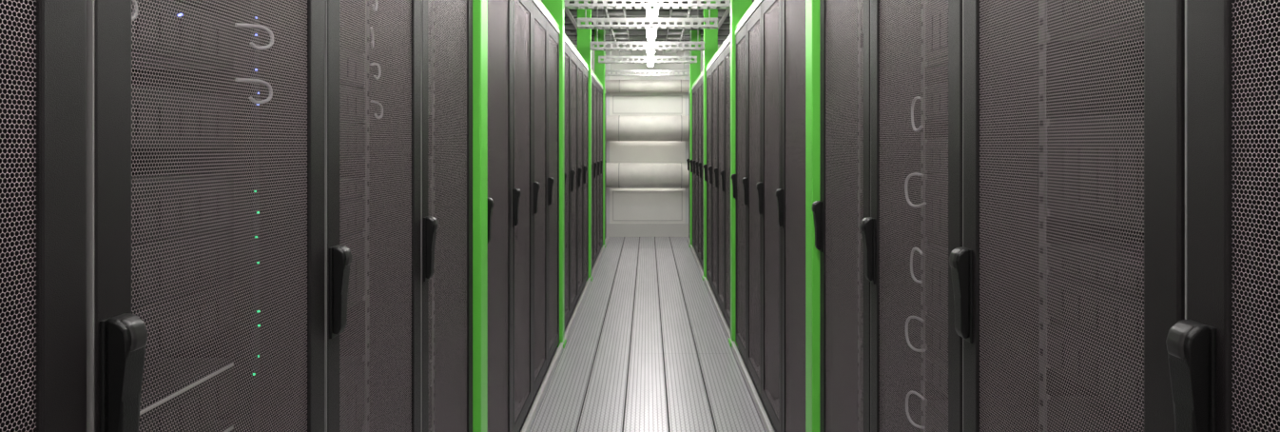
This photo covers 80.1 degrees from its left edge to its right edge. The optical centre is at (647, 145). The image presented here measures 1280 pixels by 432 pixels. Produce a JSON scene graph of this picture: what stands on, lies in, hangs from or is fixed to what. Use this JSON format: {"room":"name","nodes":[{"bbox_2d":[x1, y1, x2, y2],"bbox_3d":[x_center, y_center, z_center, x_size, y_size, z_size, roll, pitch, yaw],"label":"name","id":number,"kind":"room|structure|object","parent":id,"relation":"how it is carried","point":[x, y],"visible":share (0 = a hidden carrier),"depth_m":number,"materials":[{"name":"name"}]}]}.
{"room":"server room","nodes":[
{"label":"server room","id":0,"kind":"room"},
{"bbox_2d":[519,236,775,431],"bbox_3d":[0.000,1.440,4.660,5.000,0.120,13.720,0,0,0],"label":"floor","id":1,"kind":"structure","parent":0,"point":[648,348],"depth_m":4.90,"materials":[{"name":"grey metal"}]},
{"bbox_2d":[0,0,86,431],"bbox_3d":[-1.083,0.310,0.520,1.033,2.140,0.596,0,0,0],"label":"rack","id":2,"kind":"object","parent":1,"relation":"on","point":[43,43],"visible":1,"depth_m":0.77,"materials":[{"name":"grey metal"}]},
{"bbox_2d":[531,0,606,93],"bbox_3d":[-0.620,-0.790,5.250,0.040,0.059,11.700,0,0,0],"label":"rail","id":3,"kind":"object","parent":2,"relation":"on","point":[538,4],"visible":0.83,"depth_m":5.18,"materials":[{"name":"silver metal"}]},
{"bbox_2d":[86,0,324,431],"bbox_3d":[-1.083,0.310,1.120,1.033,2.140,0.596,0,0,0],"label":"rack","id":4,"kind":"object","parent":1,"relation":"on","point":[276,81],"visible":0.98,"depth_m":1.25,"materials":[{"name":"grey metal"}]},
{"bbox_2d":[131,0,233,69],"bbox_3d":[-1.069,-0.177,1.120,0.711,0.087,0.454,0,0,0],"label":"server","id":5,"kind":"object","parent":4,"relation":"in","point":[221,25],"visible":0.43,"depth_m":1.19,"materials":[{"name":"metal"}]},
{"bbox_2d":[131,85,233,147],"bbox_3d":[-1.070,-0.041,1.120,0.710,0.087,0.454,0,0,0],"label":"server","id":6,"kind":"object","parent":4,"relation":"in","point":[230,105],"visible":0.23,"depth_m":1.17,"materials":[{"name":"metal"}]},
{"bbox_2d":[131,278,233,367],"bbox_3d":[-1.070,0.277,1.120,0.710,0.087,0.454,0,0,0],"label":"server","id":7,"kind":"object","parent":4,"relation":"in","point":[206,294],"visible":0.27,"depth_m":1.19,"materials":[{"name":"metal"}]},
{"bbox_2d":[131,227,233,308],"bbox_3d":[-1.070,0.186,1.120,0.710,0.087,0.454,0,0,0],"label":"server","id":8,"kind":"object","parent":4,"relation":"in","point":[206,253],"visible":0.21,"depth_m":1.17,"materials":[{"name":"metal"}]},
{"bbox_2d":[131,175,233,244],"bbox_3d":[-1.070,0.097,1.120,0.710,0.087,0.454,0,0,0],"label":"server","id":9,"kind":"object","parent":4,"relation":"in","point":[230,181],"visible":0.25,"depth_m":1.17,"materials":[{"name":"metal"}]},
{"bbox_2d":[138,357,233,431],"bbox_3d":[-1.069,0.415,1.120,0.712,0.087,0.454,0,0,0],"label":"server","id":10,"kind":"object","parent":4,"relation":"in","point":[229,363],"visible":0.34,"depth_m":1.22,"materials":[{"name":"metal"}]},
{"bbox_2d":[195,419,233,431],"bbox_3d":[-1.069,0.523,1.120,0.712,0.087,0.454,0,0,0],"label":"server","id":11,"kind":"object","parent":4,"relation":"in","point":[228,424],"visible":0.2,"depth_m":1.30,"materials":[{"name":"metal"}]},
{"bbox_2d":[324,0,420,431],"bbox_3d":[-1.083,0.310,1.720,1.033,2.140,0.596,0,0,0],"label":"rack","id":12,"kind":"object","parent":1,"relation":"on","point":[384,327],"visible":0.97,"depth_m":1.95,"materials":[{"name":"grey metal"}]},
{"bbox_2d":[339,84,365,123],"bbox_3d":[-1.070,-0.101,1.720,0.710,0.087,0.454,0,0,0],"label":"server","id":13,"kind":"object","parent":12,"relation":"in","point":[360,104],"visible":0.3,"depth_m":1.85,"materials":[{"name":"metal"}]},
{"bbox_2d":[339,46,365,88],"bbox_3d":[-1.070,-0.191,1.720,0.710,0.087,0.454,0,0,0],"label":"server","id":14,"kind":"object","parent":12,"relation":"in","point":[348,67],"visible":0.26,"depth_m":1.85,"materials":[{"name":"metal"}]},
{"bbox_2d":[420,0,472,431],"bbox_3d":[-1.083,0.310,2.320,1.033,2.140,0.596,0,0,0],"label":"rack","id":15,"kind":"object","parent":1,"relation":"on","point":[446,133],"visible":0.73,"depth_m":2.56,"materials":[{"name":"grey metal"}]},
{"bbox_2d":[428,359,431,387],"bbox_3d":[-1.070,0.759,2.320,0.710,0.087,0.454,0,0,0],"label":"server","id":16,"kind":"object","parent":15,"relation":"in","point":[430,365],"visible":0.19,"depth_m":2.52,"materials":[{"name":"metal"}]},
{"bbox_2d":[428,88,431,114],"bbox_3d":[-1.070,-0.147,2.320,0.710,0.087,0.454,0,0,0],"label":"server","id":17,"kind":"object","parent":15,"relation":"in","point":[430,92],"visible":0.15,"depth_m":2.51,"materials":[{"name":"metal"}]},
{"bbox_2d":[428,183,431,215],"bbox_3d":[-1.070,0.214,2.320,0.710,0.176,0.454,0,0,0],"label":"server","id":18,"kind":"object","parent":15,"relation":"in","point":[430,197],"visible":0.12,"depth_m":2.52,"materials":[{"name":"metal"}]},
{"bbox_2d":[428,60,431,87],"bbox_3d":[-1.070,-0.237,2.320,0.710,0.087,0.454,0,0,0],"label":"server","id":19,"kind":"object","parent":15,"relation":"in","point":[430,62],"visible":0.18,"depth_m":2.52,"materials":[{"name":"metal"}]},
{"bbox_2d":[428,277,431,291],"bbox_3d":[-1.070,0.464,2.320,0.710,0.043,0.454,0,0,0],"label":"server","id":20,"kind":"object","parent":15,"relation":"in","point":[430,279],"visible":0.16,"depth_m":2.52,"materials":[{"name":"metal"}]},
{"bbox_2d":[428,155,431,182],"bbox_3d":[-1.070,0.080,2.320,0.710,0.087,0.454,0,0,0],"label":"server","id":21,"kind":"object","parent":15,"relation":"in","point":[430,157],"visible":0.16,"depth_m":2.52,"materials":[{"name":"metal"}]},
{"bbox_2d":[428,34,431,60],"bbox_3d":[-1.070,-0.327,2.320,0.710,0.087,0.454,0,0,0],"label":"server","id":22,"kind":"object","parent":15,"relation":"in","point":[430,35],"visible":0.14,"depth_m":2.52,"materials":[{"name":"metal"}]},
{"bbox_2d":[428,0,431,34],"bbox_3d":[-1.070,-0.462,2.320,0.710,0.176,0.454,0,0,0],"label":"server","id":23,"kind":"object","parent":15,"relation":"in","point":[430,5],"visible":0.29,"depth_m":2.52,"materials":[{"name":"metal"}]},
{"bbox_2d":[472,0,487,431],"bbox_3d":[-0.643,-0.095,2.703,0.153,2.950,0.135,0,0,0],"label":"support column","id":24,"kind":"structure","parent":1,"relation":"on","point":[479,7],"depth_m":2.65,"materials":[{"name":"green metal"}]},
{"bbox_2d":[487,0,511,431],"bbox_3d":[-1.083,0.310,3.070,1.033,2.140,0.596,0,0,0],"label":"rack","id":25,"kind":"object","parent":1,"relation":"on","point":[499,11],"visible":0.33,"depth_m":3.34,"materials":[{"name":"grey metal"}]},
{"bbox_2d":[511,0,532,431],"bbox_3d":[-1.083,0.310,3.670,1.033,2.140,0.596,0,0,0],"label":"rack","id":26,"kind":"object","parent":1,"relation":"on","point":[521,9],"visible":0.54,"depth_m":3.90,"materials":[{"name":"grey metal"}]},
{"bbox_2d":[532,2,547,400],"bbox_3d":[-1.083,0.310,4.270,1.033,2.140,0.596,0,0,0],"label":"rack","id":27,"kind":"object","parent":1,"relation":"on","point":[539,22],"visible":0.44,"depth_m":4.50,"materials":[{"name":"grey metal"}]},
{"bbox_2d":[547,21,559,366],"bbox_3d":[-1.083,0.310,4.870,1.033,2.140,0.596,0,0,0],"label":"rack","id":28,"kind":"object","parent":1,"relation":"on","point":[552,35],"visible":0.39,"depth_m":5.10,"materials":[{"name":"grey metal"}]},
{"bbox_2d":[542,0,566,348],"bbox_3d":[-0.643,-0.095,5.253,0.153,2.950,0.135,0,0,0],"label":"support column","id":29,"kind":"structure","parent":1,"relation":"on","point":[555,8],"depth_m":5.20,"materials":[{"name":"green metal"}]},
{"bbox_2d":[521,237,607,431],"bbox_3d":[-0.587,1.363,4.450,0.022,0.035,13.300,0,0,0],"label":"trim","id":30,"kind":"structure","parent":1,"relation":"on","point":[535,404],"depth_m":4.73,"materials":[{"name":"silver metal"}]},
{"bbox_2d":[564,42,570,328],"bbox_3d":[-1.083,0.310,5.620,1.033,2.140,0.596,0,0,0],"label":"rack","id":31,"kind":"object","parent":1,"relation":"on","point":[567,48],"visible":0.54,"depth_m":5.85,"materials":[{"name":"grey metal"}]},
{"bbox_2d":[570,50,577,315],"bbox_3d":[-1.083,0.310,6.220,1.033,2.140,0.596,0,0,0],"label":"rack","id":32,"kind":"object","parent":1,"relation":"on","point":[573,59],"visible":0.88,"depth_m":6.45,"materials":[{"name":"grey metal"}]},
{"bbox_2d":[577,58,583,300],"bbox_3d":[-1.083,0.310,6.820,1.033,2.140,0.596,0,0,0],"label":"rack","id":33,"kind":"object","parent":1,"relation":"on","point":[580,67],"visible":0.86,"depth_m":7.05,"materials":[{"name":"grey metal"}]},
{"bbox_2d":[577,0,592,281],"bbox_3d":[-0.643,-0.095,7.803,0.153,2.950,0.135,0,0,0],"label":"support column","id":34,"kind":"structure","parent":1,"relation":"on","point":[584,35],"depth_m":7.75,"materials":[{"name":"green metal"}]},
{"bbox_2d":[583,66,588,286],"bbox_3d":[-1.083,0.310,7.420,1.033,2.140,0.596,0,0,0],"label":"rack","id":35,"kind":"object","parent":1,"relation":"on","point":[586,72],"visible":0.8,"depth_m":7.65,"materials":[{"name":"grey"}]},
{"bbox_2d":[591,76,593,269],"bbox_3d":[-1.083,0.310,8.170,1.033,2.140,0.596,0,0,0],"label":"rack","id":36,"kind":"object","parent":1,"relation":"on","point":[591,76],"visible":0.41,"depth_m":8.40,"materials":[{"name":"grey"}]},
{"bbox_2d":[593,78,597,265],"bbox_3d":[-1.083,0.310,8.770,1.033,2.140,0.596,0,0,0],"label":"rack","id":37,"kind":"object","parent":1,"relation":"on","point":[594,81],"visible":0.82,"depth_m":9.00,"materials":[{"name":"grey"}]},
{"bbox_2d":[597,83,600,255],"bbox_3d":[-1.083,0.310,9.370,1.033,2.140,0.596,0,0,0],"label":"rack","id":38,"kind":"object","parent":1,"relation":"on","point":[598,86],"visible":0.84,"depth_m":9.60,"materials":[{"name":"grey"}]},
{"bbox_2d":[594,29,605,247],"bbox_3d":[-0.643,-0.095,10.352,0.153,2.950,0.135,0,0,0],"label":"support column","id":39,"kind":"structure","parent":1,"relation":"on","point":[599,68],"depth_m":10.30,"materials":[{"name":"green metal"}]},
{"bbox_2d":[600,86,602,250],"bbox_3d":[-1.083,0.310,9.970,1.033,2.140,0.596,0,0,0],"label":"rack","id":40,"kind":"object","parent":1,"relation":"on","point":[601,89],"visible":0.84,"depth_m":10.20,"materials":[{"name":"grey metal"}]},
{"bbox_2d":[604,93,606,239],"bbox_3d":[-1.083,0.310,10.720,1.033,2.140,0.596,0,0,0],"label":"rack","id":41,"kind":"object","parent":1,"relation":"on","point":[605,93],"visible":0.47,"depth_m":10.96,"materials":[{"name":"grey metal"}]},
{"bbox_2d":[686,94,689,237],"bbox_3d":[1.083,0.310,10.755,1.033,2.140,0.596,0,0,0],"label":"rack","id":42,"kind":"object","parent":1,"relation":"on","point":[688,160],"visible":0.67,"depth_m":11.04,"materials":[{"name":"grey metal"}]},
{"bbox_2d":[689,86,695,250],"bbox_3d":[1.083,0.310,10.005,1.033,2.140,0.596,0,0,0],"label":"rack","id":43,"kind":"object","parent":1,"relation":"on","point":[693,89],"visible":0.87,"depth_m":10.24,"materials":[{"name":"grey metal"}]},
{"bbox_2d":[688,30,700,247],"bbox_3d":[0.643,-0.095,10.387,0.153,2.950,0.135,0,0,0],"label":"support column","id":44,"kind":"structure","parent":1,"relation":"on","point":[694,68],"depth_m":10.34,"materials":[{"name":"green metal"}]},
{"bbox_2d":[692,83,698,256],"bbox_3d":[1.083,0.310,9.405,1.033,2.140,0.596,0,0,0],"label":"rack","id":45,"kind":"object","parent":1,"relation":"on","point":[696,86],"visible":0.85,"depth_m":9.64,"materials":[{"name":"grey"}]},
{"bbox_2d":[695,78,701,264],"bbox_3d":[1.083,0.310,8.805,1.033,2.140,0.596,0,0,0],"label":"rack","id":46,"kind":"object","parent":1,"relation":"on","point":[700,81],"visible":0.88,"depth_m":9.04,"materials":[{"name":"grey"}]},
{"bbox_2d":[698,76,703,269],"bbox_3d":[1.083,0.310,8.205,1.033,2.140,0.596,0,0,0],"label":"rack","id":47,"kind":"object","parent":1,"relation":"on","point":[701,164],"visible":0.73,"depth_m":8.44,"materials":[{"name":"grey"}]},
{"bbox_2d":[703,66,711,286],"bbox_3d":[1.083,0.310,7.455,1.033,2.140,0.596,0,0,0],"label":"rack","id":48,"kind":"object","parent":1,"relation":"on","point":[708,72],"visible":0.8,"depth_m":7.69,"materials":[{"name":"grey"}]},
{"bbox_2d":[701,0,717,280],"bbox_3d":[0.643,-0.095,7.838,0.153,2.950,0.135,0,0,0],"label":"support column","id":49,"kind":"structure","parent":1,"relation":"on","point":[710,35],"depth_m":7.79,"materials":[{"name":"green metal"}]},
{"bbox_2d":[708,59,717,298],"bbox_3d":[1.083,0.310,6.855,1.033,2.140,0.596,0,0,0],"label":"rack","id":50,"kind":"object","parent":1,"relation":"on","point":[713,165],"visible":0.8,"depth_m":7.09,"materials":[{"name":"grey metal"}]},
{"bbox_2d":[713,50,724,315],"bbox_3d":[1.083,0.310,6.255,1.033,2.140,0.596,0,0,0],"label":"rack","id":51,"kind":"object","parent":1,"relation":"on","point":[721,59],"visible":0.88,"depth_m":6.49,"materials":[{"name":"grey metal"}]},
{"bbox_2d":[720,42,730,328],"bbox_3d":[1.083,0.310,5.655,1.033,2.140,0.596,0,0,0],"label":"rack","id":52,"kind":"object","parent":1,"relation":"on","point":[725,174],"visible":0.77,"depth_m":5.89,"materials":[{"name":"grey metal"}]},
{"bbox_2d":[687,237,774,431],"bbox_3d":[0.587,1.363,4.450,0.022,0.035,13.300,0,0,0],"label":"trim","id":53,"kind":"structure","parent":1,"relation":"on","point":[759,404],"depth_m":4.75,"materials":[{"name":"silver metal"}]},
{"bbox_2d":[731,22,746,364],"bbox_3d":[1.083,0.310,4.905,1.033,2.140,0.596,0,0,0],"label":"rack","id":54,"kind":"object","parent":1,"relation":"on","point":[740,173],"visible":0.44,"depth_m":5.14,"materials":[{"name":"grey metal"}]},
{"bbox_2d":[728,0,752,346],"bbox_3d":[0.643,-0.095,5.287,0.153,2.950,0.135,0,0,0],"label":"support column","id":55,"kind":"structure","parent":1,"relation":"on","point":[738,8],"depth_m":5.24,"materials":[{"name":"green metal"}]},
{"bbox_2d":[741,3,761,397],"bbox_3d":[1.083,0.310,4.305,1.033,2.140,0.596,0,0,0],"label":"rack","id":56,"kind":"object","parent":1,"relation":"on","point":[754,23],"visible":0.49,"depth_m":4.54,"materials":[{"name":"grey metal"}]},
{"bbox_2d":[756,0,781,431],"bbox_3d":[1.083,0.310,3.705,1.033,2.140,0.596,0,0,0],"label":"rack","id":57,"kind":"object","parent":1,"relation":"on","point":[771,9],"visible":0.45,"depth_m":3.94,"materials":[{"name":"grey metal"}]},
{"bbox_2d":[775,0,805,431],"bbox_3d":[1.083,0.310,3.105,1.033,2.140,0.596,0,0,0],"label":"rack","id":58,"kind":"object","parent":1,"relation":"on","point":[790,198],"visible":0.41,"depth_m":3.37,"materials":[{"name":"grey metal"}]},
{"bbox_2d":[805,0,819,431],"bbox_3d":[0.643,-0.095,2.737,0.153,2.950,0.135,0,0,0],"label":"support column","id":59,"kind":"structure","parent":1,"relation":"on","point":[812,7],"depth_m":2.69,"materials":[{"name":"green metal"}]},
{"bbox_2d":[811,0,870,431],"bbox_3d":[1.083,0.310,2.355,1.033,2.140,0.596,0,0,0],"label":"rack","id":60,"kind":"object","parent":1,"relation":"on","point":[838,215],"visible":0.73,"depth_m":2.60,"materials":[{"name":"grey metal"}]},
{"bbox_2d":[860,140,863,193],"bbox_3d":[1.070,0.073,2.355,0.710,0.176,0.454,0,0,0],"label":"server","id":61,"kind":"object","parent":60,"relation":"in","point":[862,144],"visible":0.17,"depth_m":2.55,"materials":[{"name":"metal"}]},
{"bbox_2d":[860,6,863,33],"bbox_3d":[1.070,-0.424,2.355,0.710,0.087,0.454,0,0,0],"label":"server","id":62,"kind":"object","parent":60,"relation":"in","point":[862,13],"visible":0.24,"depth_m":2.55,"materials":[{"name":"metal"}]},
{"bbox_2d":[860,100,863,126],"bbox_3d":[1.070,-0.108,2.355,0.710,0.087,0.454,0,0,0],"label":"server","id":63,"kind":"object","parent":60,"relation":"in","point":[862,104],"visible":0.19,"depth_m":2.55,"materials":[{"name":"metal"}]},
{"bbox_2d":[860,47,863,99],"bbox_3d":[1.070,-0.242,2.355,0.710,0.176,0.454,0,0,0],"label":"server","id":64,"kind":"object","parent":60,"relation":"in","point":[862,48],"visible":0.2,"depth_m":2.55,"materials":[{"name":"metal"}]},
{"bbox_2d":[860,287,863,313],"bbox_3d":[1.070,0.523,2.355,0.710,0.087,0.454,0,0,0],"label":"server","id":65,"kind":"object","parent":60,"relation":"in","point":[862,288],"visible":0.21,"depth_m":2.55,"materials":[{"name":"metal"}]},
{"bbox_2d":[860,233,863,287],"bbox_3d":[1.070,0.389,2.355,0.710,0.176,0.454,0,0,0],"label":"server","id":66,"kind":"object","parent":60,"relation":"in","point":[862,247],"visible":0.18,"depth_m":2.55,"materials":[{"name":"metal"}]},
{"bbox_2d":[859,0,962,431],"bbox_3d":[1.083,0.310,1.755,1.033,2.140,0.596,0,0,0],"label":"rack","id":67,"kind":"object","parent":1,"relation":"on","point":[893,235],"visible":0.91,"depth_m":1.99,"materials":[{"name":"grey metal"}]},
{"bbox_2d":[925,0,948,67],"bbox_3d":[1.070,-0.291,1.755,0.710,0.176,0.454,0,0,0],"label":"server","id":68,"kind":"object","parent":67,"relation":"in","point":[930,16],"visible":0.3,"depth_m":1.89,"materials":[{"name":"metal"}]},
{"bbox_2d":[925,346,948,397],"bbox_3d":[1.070,0.565,1.755,0.710,0.087,0.454,0,0,0],"label":"server","id":69,"kind":"object","parent":67,"relation":"in","point":[932,375],"visible":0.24,"depth_m":1.89,"materials":[{"name":"metal"}]},
{"bbox_2d":[925,81,948,119],"bbox_3d":[1.070,-0.110,1.755,0.710,0.087,0.454,0,0,0],"label":"server","id":70,"kind":"object","parent":67,"relation":"in","point":[932,108],"visible":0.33,"depth_m":1.89,"materials":[{"name":"metal"}]},
{"bbox_2d":[925,311,948,359],"bbox_3d":[1.070,0.475,1.755,0.710,0.087,0.454,0,0,0],"label":"server","id":71,"kind":"object","parent":67,"relation":"in","point":[935,326],"visible":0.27,"depth_m":1.89,"materials":[{"name":"metal"}]},
{"bbox_2d":[925,243,948,322],"bbox_3d":[1.070,0.341,1.755,0.710,0.176,0.454,0,0,0],"label":"server","id":72,"kind":"object","parent":67,"relation":"in","point":[934,298],"visible":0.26,"depth_m":1.89,"materials":[{"name":"metal"}]},
{"bbox_2d":[925,174,948,248],"bbox_3d":[1.070,0.162,1.755,0.710,0.176,0.454,0,0,0],"label":"server","id":73,"kind":"object","parent":67,"relation":"in","point":[933,178],"visible":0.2,"depth_m":1.89,"materials":[{"name":"metal"}]},
{"bbox_2d":[925,138,948,174],"bbox_3d":[1.070,0.027,1.755,0.710,0.087,0.454,0,0,0],"label":"server","id":74,"kind":"object","parent":67,"relation":"in","point":[933,153],"visible":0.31,"depth_m":1.89,"materials":[{"name":"metal"}]},
{"bbox_2d":[949,0,1184,431],"bbox_3d":[1.083,0.310,1.155,1.033,2.140,0.596,0,0,0],"label":"rack","id":75,"kind":"object","parent":1,"relation":"on","point":[1015,80],"visible":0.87,"depth_m":1.39,"materials":[{"name":"grey metal"}]},
{"bbox_2d":[1046,112,1144,232],"bbox_3d":[1.070,0.039,1.155,0.710,0.176,0.454,0,0,0],"label":"server","id":76,"kind":"object","parent":75,"relation":"in","point":[1056,127],"visible":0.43,"depth_m":1.21,"materials":[{"name":"metal"}]},
{"bbox_2d":[1046,317,1144,418],"bbox_3d":[1.070,0.357,1.155,0.710,0.087,0.454,0,0,0],"label":"server","id":77,"kind":"object","parent":75,"relation":"in","point":[1054,337],"visible":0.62,"depth_m":1.22,"materials":[{"name":"metal"}]},
{"bbox_2d":[1046,0,1144,41],"bbox_3d":[1.070,-0.277,1.155,0.710,0.176,0.454,0,0,0],"label":"server","id":78,"kind":"object","parent":75,"relation":"in","point":[1056,32],"visible":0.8,"depth_m":1.26,"materials":[{"name":"metal"}]},
{"bbox_2d":[1046,268,1144,357],"bbox_3d":[1.070,0.267,1.155,0.710,0.087,0.454,0,0,0],"label":"server","id":79,"kind":"object","parent":75,"relation":"in","point":[1093,290],"visible":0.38,"depth_m":1.22,"materials":[{"name":"metal"}]},
{"bbox_2d":[1046,243,1144,295],"bbox_3d":[1.070,0.199,1.155,0.710,0.043,0.454,0,0,0],"label":"server","id":80,"kind":"object","parent":75,"relation":"in","point":[1087,258],"visible":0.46,"depth_m":1.24,"materials":[{"name":"metal"}]},
{"bbox_2d":[1046,393,1144,431],"bbox_3d":[1.070,0.494,1.155,0.710,0.087,0.454,0,0,0],"label":"server","id":81,"kind":"object","parent":75,"relation":"in","point":[1057,429],"visible":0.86,"depth_m":1.30,"materials":[{"name":"metal"}]},
{"bbox_2d":[1165,0,1279,431],"bbox_3d":[1.083,0.310,0.555,1.033,2.140,0.596,0,0,0],"label":"rack","id":82,"kind":"object","parent":1,"relation":"on","point":[1224,357],"visible":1,"depth_m":0.81,"materials":[{"name":"grey metal"}]},
{"bbox_2d":[688,0,763,93],"bbox_3d":[0.620,-0.790,5.250,0.040,0.059,11.700,0,0,0],"label":"rail","id":83,"kind":"object","parent":82,"relation":"on","point":[756,4],"visible":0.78,"depth_m":5.19,"materials":[{"name":"silver metal"}]},
{"bbox_2d":[573,44,721,223],"bbox_3d":[0.000,-0.095,11.570,5.000,2.950,0.100,0,0,0],"label":"wall","id":84,"kind":"structure","parent":0,"point":[627,204],"depth_m":11.52,"materials":[{"name":"white paint"}]},
{"bbox_2d":[605,44,609,223],"bbox_3d":[-0.600,-0.195,11.510,0.060,2.750,0.020,0,0,0],"label":"trim","id":85,"kind":"structure","parent":84,"relation":"attached to","point":[607,46],"depth_m":11.50,"materials":[{"name":"white metal"}]},
{"bbox_2d":[605,162,688,188],"bbox_3d":[0.000,0.444,11.306,4.900,0.376,0.427,0,0,0],"label":"insulated pipe","id":86,"kind":"object","parent":84,"relation":"attached to","point":[618,175],"visible":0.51,"depth_m":11.12,"materials":[{"name":"grey"}]},
{"bbox_2d":[605,115,688,141],"bbox_3d":[0.000,-0.254,11.303,4.900,0.386,0.432,0,0,0],"label":"insulated pipe","id":87,"kind":"object","parent":84,"relation":"attached to","point":[619,127],"visible":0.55,"depth_m":11.12,"materials":[{"name":"grey metal"}]},
{"bbox_2d":[605,223,688,236],"bbox_3d":[0.000,1.280,11.510,5.000,0.200,0.020,0,0,0],"label":"baseboard","id":88,"kind":"structure","parent":84,"relation":"attached to","point":[611,229],"depth_m":11.50,"materials":[{"name":"grey paint"}]},
{"bbox_2d":[604,79,689,92],"bbox_3d":[0.000,-0.890,11.393,4.900,0.186,0.252,0,0,0],"label":"insulated pipe","id":89,"kind":"object","parent":84,"relation":"attached to","point":[610,86],"visible":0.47,"depth_m":11.28,"materials":[{"name":"grey metal"}]},
{"bbox_2d":[612,190,682,220],"bbox_3d":[0.000,0.910,11.514,1.060,0.460,0.012,0,0,0],"label":"wall panel","id":90,"kind":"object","parent":84,"relation":"attached to","point":[612,190],"depth_m":11.51,"materials":[{"name":"grey paint"}]},
{"bbox_2d":[612,95,682,114],"bbox_3d":[0.000,-0.620,11.514,1.060,0.280,0.012,0,0,0],"label":"trim","id":91,"kind":"structure","parent":84,"relation":"attached to","point":[612,95],"depth_m":11.51,"materials":[{"name":"grey paint"}]},
{"bbox_2d":[685,44,689,223],"bbox_3d":[0.600,-0.195,11.510,0.060,2.750,0.020,0,0,0],"label":"trim","id":92,"kind":"structure","parent":84,"relation":"attached to","point":[687,46],"depth_m":11.50,"materials":[{"name":"white"}]},
{"bbox_2d":[540,0,755,44],"bbox_3d":[0.000,-1.585,4.660,5.000,0.170,13.720,0,0,0],"label":"ceiling","id":93,"kind":"structure","parent":0,"point":[571,15],"depth_m":9.48,"materials":[{"name":"paint"}]},
{"bbox_2d":[604,0,631,55],"bbox_3d":[-0.328,-1.455,6.150,0.200,0.230,10.300,0,0,0],"label":"tray","id":94,"kind":"object","parent":93,"relation":"hanging from","point":[624,13],"visible":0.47,"depth_m":9.15,"materials":[{"name":"metal"}]},
{"bbox_2d":[577,9,717,28],"bbox_3d":[0.000,-1.260,6.150,1.130,0.620,0.100,0,0,0],"label":"cable tray","id":95,"kind":"object","parent":93,"relation":"hanging from","point":[707,21],"visible":1,"depth_m":6.10,"materials":[{"name":"metal"}]},
{"bbox_2d":[590,41,704,50],"bbox_3d":[0.000,-1.260,7.550,1.130,0.620,0.100,0,0,0],"label":"cable tray","id":96,"kind":"object","parent":93,"relation":"hanging from","point":[617,44],"visible":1,"depth_m":7.50,"materials":[{"name":"metal"}]},
{"bbox_2d":[598,9,697,63],"bbox_3d":[0.000,-1.260,8.750,1.130,0.620,0.100,0,0,0],"label":"cable tray","id":97,"kind":"object","parent":93,"relation":"hanging from","point":[604,57],"visible":0.99,"depth_m":8.70,"materials":[{"name":"metal"}]},
{"bbox_2d":[564,0,730,9],"bbox_3d":[0.000,-1.260,5.250,1.130,0.620,0.100,0,0,0],"label":"cable tray","id":98,"kind":"object","parent":93,"relation":"hanging from","point":[576,6],"visible":1,"depth_m":5.20,"materials":[{"name":"metal"}]},
{"bbox_2d":[605,30,689,76],"bbox_3d":[0.000,-1.260,10.350,1.130,0.620,0.100,0,0,0],"label":"cable tray","id":99,"kind":"object","parent":93,"relation":"hanging from","point":[610,70],"visible":1,"depth_m":10.30,"materials":[{"name":"metal"}]},
{"bbox_2d":[646,58,654,66],"bbox_3d":[0.040,-1.345,10.490,0.110,0.450,0.720,0,0,0],"label":"ceiling lamp","id":100,"kind":"object","parent":93,"relation":"hanging from","point":[649,65],"visible":0.41,"depth_m":10.48,"materials":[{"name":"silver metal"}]},
{"bbox_2d":[645,28,657,41],"bbox_3d":[0.040,-1.345,7.870,0.110,0.450,0.720,0,0,0],"label":"ceiling lamp","id":101,"kind":"object","parent":93,"relation":"hanging from","point":[650,33],"visible":0.67,"depth_m":7.76,"materials":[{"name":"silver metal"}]},
{"bbox_2d":[647,28,655,41],"bbox_3d":[0.040,-1.140,7.870,0.072,0.040,0.700,0,0,0],"label":"diffuser","id":102,"kind":"object","parent":101,"relation":"attached to","point":[650,31],"depth_m":7.70,"materials":[{"name":"white plastic"}]},
{"bbox_2d":[646,44,656,56],"bbox_3d":[0.040,-1.345,9.180,0.110,0.450,0.720,0,0,0],"label":"ceiling lamp","id":103,"kind":"object","parent":93,"relation":"hanging from","point":[649,52],"visible":0.53,"depth_m":9.10,"materials":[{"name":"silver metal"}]},
{"bbox_2d":[647,45,654,56],"bbox_3d":[0.040,-1.140,9.180,0.072,0.040,0.700,0,0,0],"label":"diffuser","id":104,"kind":"object","parent":103,"relation":"attached to","point":[649,52],"depth_m":9.17,"materials":[{"name":"white plastic"}]},
{"bbox_2d":[645,0,659,18],"bbox_3d":[0.040,-1.345,6.560,0.110,0.450,0.720,0,0,0],"label":"ceiling lamp","id":105,"kind":"object","parent":93,"relation":"hanging from","point":[649,13],"visible":0.52,"depth_m":6.48,"materials":[{"name":"silver metal"}]},
{"bbox_2d":[647,9,657,18],"bbox_3d":[0.040,-1.140,6.560,0.072,0.040,0.700,0,0,0],"label":"diffuser","id":106,"kind":"object","parent":105,"relation":"attached to","point":[651,13],"depth_m":6.50,"materials":[{"name":"white"}]},
{"bbox_2d":[663,0,693,54],"bbox_3d":[0.332,-1.455,6.150,0.200,0.230,10.300,0,0,0],"label":"tray","id":107,"kind":"object","parent":93,"relation":"hanging from","point":[688,10],"visible":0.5,"depth_m":9.15,"materials":[{"name":"metal"}]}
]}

